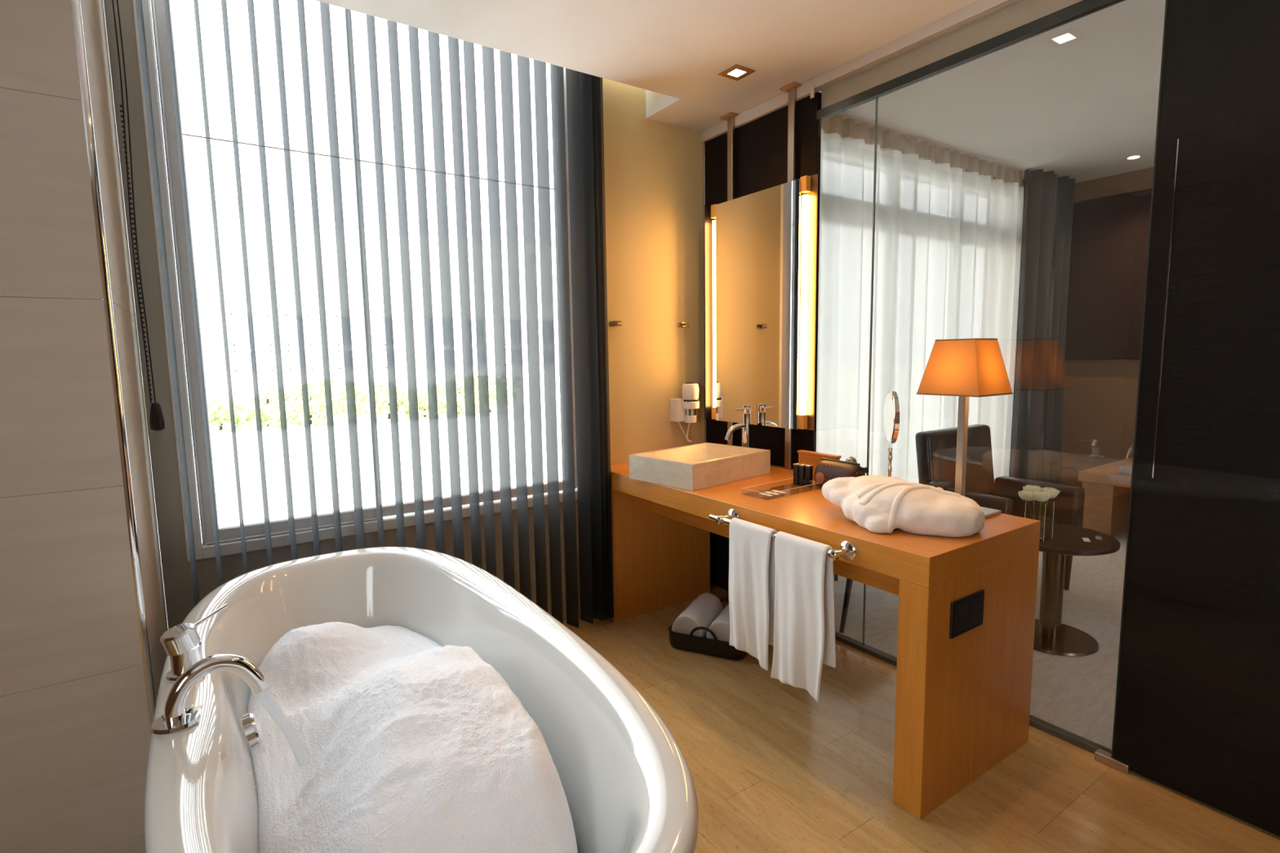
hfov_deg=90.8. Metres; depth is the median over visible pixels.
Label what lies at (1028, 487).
rose
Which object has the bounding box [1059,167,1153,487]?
wall
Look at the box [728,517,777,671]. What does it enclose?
hand towel
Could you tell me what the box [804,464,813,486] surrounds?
toiletry bottle
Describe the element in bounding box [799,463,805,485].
toiletry bottle
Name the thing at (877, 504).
bathrobe
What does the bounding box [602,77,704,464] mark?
wall
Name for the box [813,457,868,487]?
bag
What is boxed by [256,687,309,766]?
water stream
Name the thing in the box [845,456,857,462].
pump bottle
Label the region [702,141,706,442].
trim
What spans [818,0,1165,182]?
ceiling
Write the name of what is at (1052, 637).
round side table
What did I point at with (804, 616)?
hand towel
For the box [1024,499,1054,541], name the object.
flower vase
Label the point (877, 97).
frame
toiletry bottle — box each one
[793,462,799,484]
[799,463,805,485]
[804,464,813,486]
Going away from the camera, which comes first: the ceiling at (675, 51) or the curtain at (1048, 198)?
the ceiling at (675, 51)
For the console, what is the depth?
4.66 m
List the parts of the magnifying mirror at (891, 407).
stem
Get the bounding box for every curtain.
[816,114,1023,483]
[1009,168,1075,483]
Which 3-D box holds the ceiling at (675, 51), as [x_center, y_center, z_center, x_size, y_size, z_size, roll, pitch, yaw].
[-0.167,-1.541,0.642,4.170,0.419,4.500,-5,8,-34]
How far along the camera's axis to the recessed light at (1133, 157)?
4.94 m
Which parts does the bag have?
zip pull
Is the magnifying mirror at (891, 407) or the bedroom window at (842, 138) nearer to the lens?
the magnifying mirror at (891, 407)
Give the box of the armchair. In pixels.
[915,423,1084,590]
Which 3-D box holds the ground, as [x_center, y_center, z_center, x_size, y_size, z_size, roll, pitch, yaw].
[-17.820,-3.106,44.068,140.000,0.200,86.900,-5,8,-34]
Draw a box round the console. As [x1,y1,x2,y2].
[1078,457,1133,537]
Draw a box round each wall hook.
[609,320,622,325]
[677,322,688,327]
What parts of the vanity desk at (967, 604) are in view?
leg panel, leg panel, socket plate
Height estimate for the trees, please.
1.070 m
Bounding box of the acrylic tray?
[742,478,817,493]
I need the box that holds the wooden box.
[797,449,841,479]
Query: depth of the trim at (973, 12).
2.63 m
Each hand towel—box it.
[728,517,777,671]
[770,531,835,702]
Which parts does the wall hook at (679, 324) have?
plate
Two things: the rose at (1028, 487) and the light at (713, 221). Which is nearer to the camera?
the rose at (1028, 487)
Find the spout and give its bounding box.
[150,653,268,735]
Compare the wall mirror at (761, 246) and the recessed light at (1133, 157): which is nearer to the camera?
the wall mirror at (761, 246)
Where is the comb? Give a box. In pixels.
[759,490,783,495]
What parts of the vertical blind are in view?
control chain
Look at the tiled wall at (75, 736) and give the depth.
1.61 m
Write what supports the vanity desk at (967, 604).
on the floor at (774, 768)
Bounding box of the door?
[1111,0,1279,836]
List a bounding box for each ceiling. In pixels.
[315,0,977,131]
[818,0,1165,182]
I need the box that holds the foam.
[247,622,577,852]
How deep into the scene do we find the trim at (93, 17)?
1.93 m
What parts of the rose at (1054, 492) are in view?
stem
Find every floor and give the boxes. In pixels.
[563,583,1279,852]
[833,531,1127,749]
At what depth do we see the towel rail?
2.00 m
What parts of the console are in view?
leg panel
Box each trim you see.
[71,0,155,735]
[80,0,168,706]
[701,0,1023,142]
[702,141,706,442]
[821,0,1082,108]
[835,631,1111,754]
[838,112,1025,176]
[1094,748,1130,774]
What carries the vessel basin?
on the vanity desk at (967, 604)
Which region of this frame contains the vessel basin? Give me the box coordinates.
[629,442,770,490]
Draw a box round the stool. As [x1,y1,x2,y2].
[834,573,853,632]
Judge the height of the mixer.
0.120 m
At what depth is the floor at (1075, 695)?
3.08 m
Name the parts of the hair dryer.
cord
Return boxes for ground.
[147,377,562,626]
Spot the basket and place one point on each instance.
(714, 647)
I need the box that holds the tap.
[724,404,751,447]
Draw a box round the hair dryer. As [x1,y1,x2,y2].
[670,382,699,442]
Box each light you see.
[712,220,715,407]
[718,64,755,80]
[799,194,808,414]
[1125,155,1142,159]
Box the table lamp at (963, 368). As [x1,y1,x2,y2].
[916,337,1013,518]
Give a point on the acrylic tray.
(789, 478)
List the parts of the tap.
spout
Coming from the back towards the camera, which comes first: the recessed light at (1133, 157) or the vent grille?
the recessed light at (1133, 157)
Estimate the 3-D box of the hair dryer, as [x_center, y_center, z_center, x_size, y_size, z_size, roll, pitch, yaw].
[0.253,-0.076,3.576,0.167,0.342,0.100,-1,6,2]
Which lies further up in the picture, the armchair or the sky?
the sky
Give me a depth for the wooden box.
2.90 m
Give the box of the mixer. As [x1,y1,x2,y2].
[160,604,227,682]
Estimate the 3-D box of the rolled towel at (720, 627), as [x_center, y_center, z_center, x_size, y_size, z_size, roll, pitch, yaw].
[0.443,0.949,3.024,0.158,0.150,0.337,2,7,26]
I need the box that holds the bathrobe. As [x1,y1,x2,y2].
[822,475,985,537]
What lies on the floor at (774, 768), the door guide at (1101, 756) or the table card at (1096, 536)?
the door guide at (1101, 756)
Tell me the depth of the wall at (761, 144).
3.26 m
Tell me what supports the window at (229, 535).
attached to the wall at (175, 566)
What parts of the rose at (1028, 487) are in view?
stem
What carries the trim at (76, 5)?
attached to the tiled wall at (75, 736)
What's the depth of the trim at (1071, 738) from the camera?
2.30 m
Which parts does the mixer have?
lever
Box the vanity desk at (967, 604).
[608,462,1040,819]
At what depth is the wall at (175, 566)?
2.31 m
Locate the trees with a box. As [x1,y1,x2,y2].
[142,374,512,432]
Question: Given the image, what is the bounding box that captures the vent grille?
[684,382,698,401]
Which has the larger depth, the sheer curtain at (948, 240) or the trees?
the trees
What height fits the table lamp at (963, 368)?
0.618 m
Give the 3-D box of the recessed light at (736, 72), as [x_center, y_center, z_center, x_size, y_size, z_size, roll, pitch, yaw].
[0.433,-1.581,2.819,0.116,0.004,0.116,-5,8,-34]
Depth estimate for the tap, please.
3.23 m
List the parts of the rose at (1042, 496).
stem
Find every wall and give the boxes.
[0,0,151,852]
[103,0,580,629]
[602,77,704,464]
[706,92,821,591]
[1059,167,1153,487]
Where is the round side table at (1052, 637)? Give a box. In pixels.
[1033,522,1119,656]
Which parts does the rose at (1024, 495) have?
stem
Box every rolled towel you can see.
[671,592,723,637]
[706,604,729,642]
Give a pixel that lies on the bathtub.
(628, 784)
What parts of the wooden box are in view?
box lid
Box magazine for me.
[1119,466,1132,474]
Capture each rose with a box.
[1017,489,1034,519]
[1022,484,1041,519]
[1031,490,1051,520]
[1040,487,1060,533]
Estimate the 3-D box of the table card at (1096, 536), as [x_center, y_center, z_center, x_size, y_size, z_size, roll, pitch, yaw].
[2.121,0.514,2.918,0.024,0.002,0.060,3,8,33]
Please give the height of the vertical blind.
2.763 m
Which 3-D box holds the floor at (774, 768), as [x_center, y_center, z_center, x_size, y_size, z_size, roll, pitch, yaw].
[-0.099,1.308,0.990,4.140,0.060,4.324,-5,8,-34]
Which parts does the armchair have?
backrest, armrest, seat, armrest, leg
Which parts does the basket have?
handle, handle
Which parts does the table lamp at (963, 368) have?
stem, lamp shade, plate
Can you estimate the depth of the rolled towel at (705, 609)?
3.01 m
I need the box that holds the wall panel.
[1064,188,1151,359]
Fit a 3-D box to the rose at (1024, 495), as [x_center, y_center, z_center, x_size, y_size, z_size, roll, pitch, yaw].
[1.794,0.397,2.924,0.084,0.205,0.081,-5,8,-34]
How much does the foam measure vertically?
0.259 m
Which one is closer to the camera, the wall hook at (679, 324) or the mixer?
the mixer
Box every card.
[758,489,786,496]
[1082,537,1090,542]
[1095,535,1102,539]
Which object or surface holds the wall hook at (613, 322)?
attached to the wall at (653, 169)
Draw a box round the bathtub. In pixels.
[143,546,698,852]
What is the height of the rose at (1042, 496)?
0.209 m
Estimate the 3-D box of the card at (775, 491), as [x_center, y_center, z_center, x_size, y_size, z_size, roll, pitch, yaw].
[0.549,0.276,2.612,0.100,0.002,0.065,-6,8,-37]
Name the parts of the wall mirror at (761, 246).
post, panel, post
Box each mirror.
[704,81,817,469]
[884,390,899,476]
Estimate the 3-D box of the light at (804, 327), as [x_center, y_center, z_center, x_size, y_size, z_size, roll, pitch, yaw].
[0.774,-0.564,2.979,0.030,1.020,0.030,-5,8,-34]
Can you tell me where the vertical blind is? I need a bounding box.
[111,0,613,627]
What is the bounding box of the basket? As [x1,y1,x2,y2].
[668,598,746,660]
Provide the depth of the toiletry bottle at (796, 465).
2.79 m
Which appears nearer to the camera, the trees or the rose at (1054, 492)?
the rose at (1054, 492)
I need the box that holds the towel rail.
[709,508,857,560]
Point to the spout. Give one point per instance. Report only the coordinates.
(175, 719)
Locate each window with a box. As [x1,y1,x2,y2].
[132,0,577,561]
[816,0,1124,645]
[822,128,1023,476]

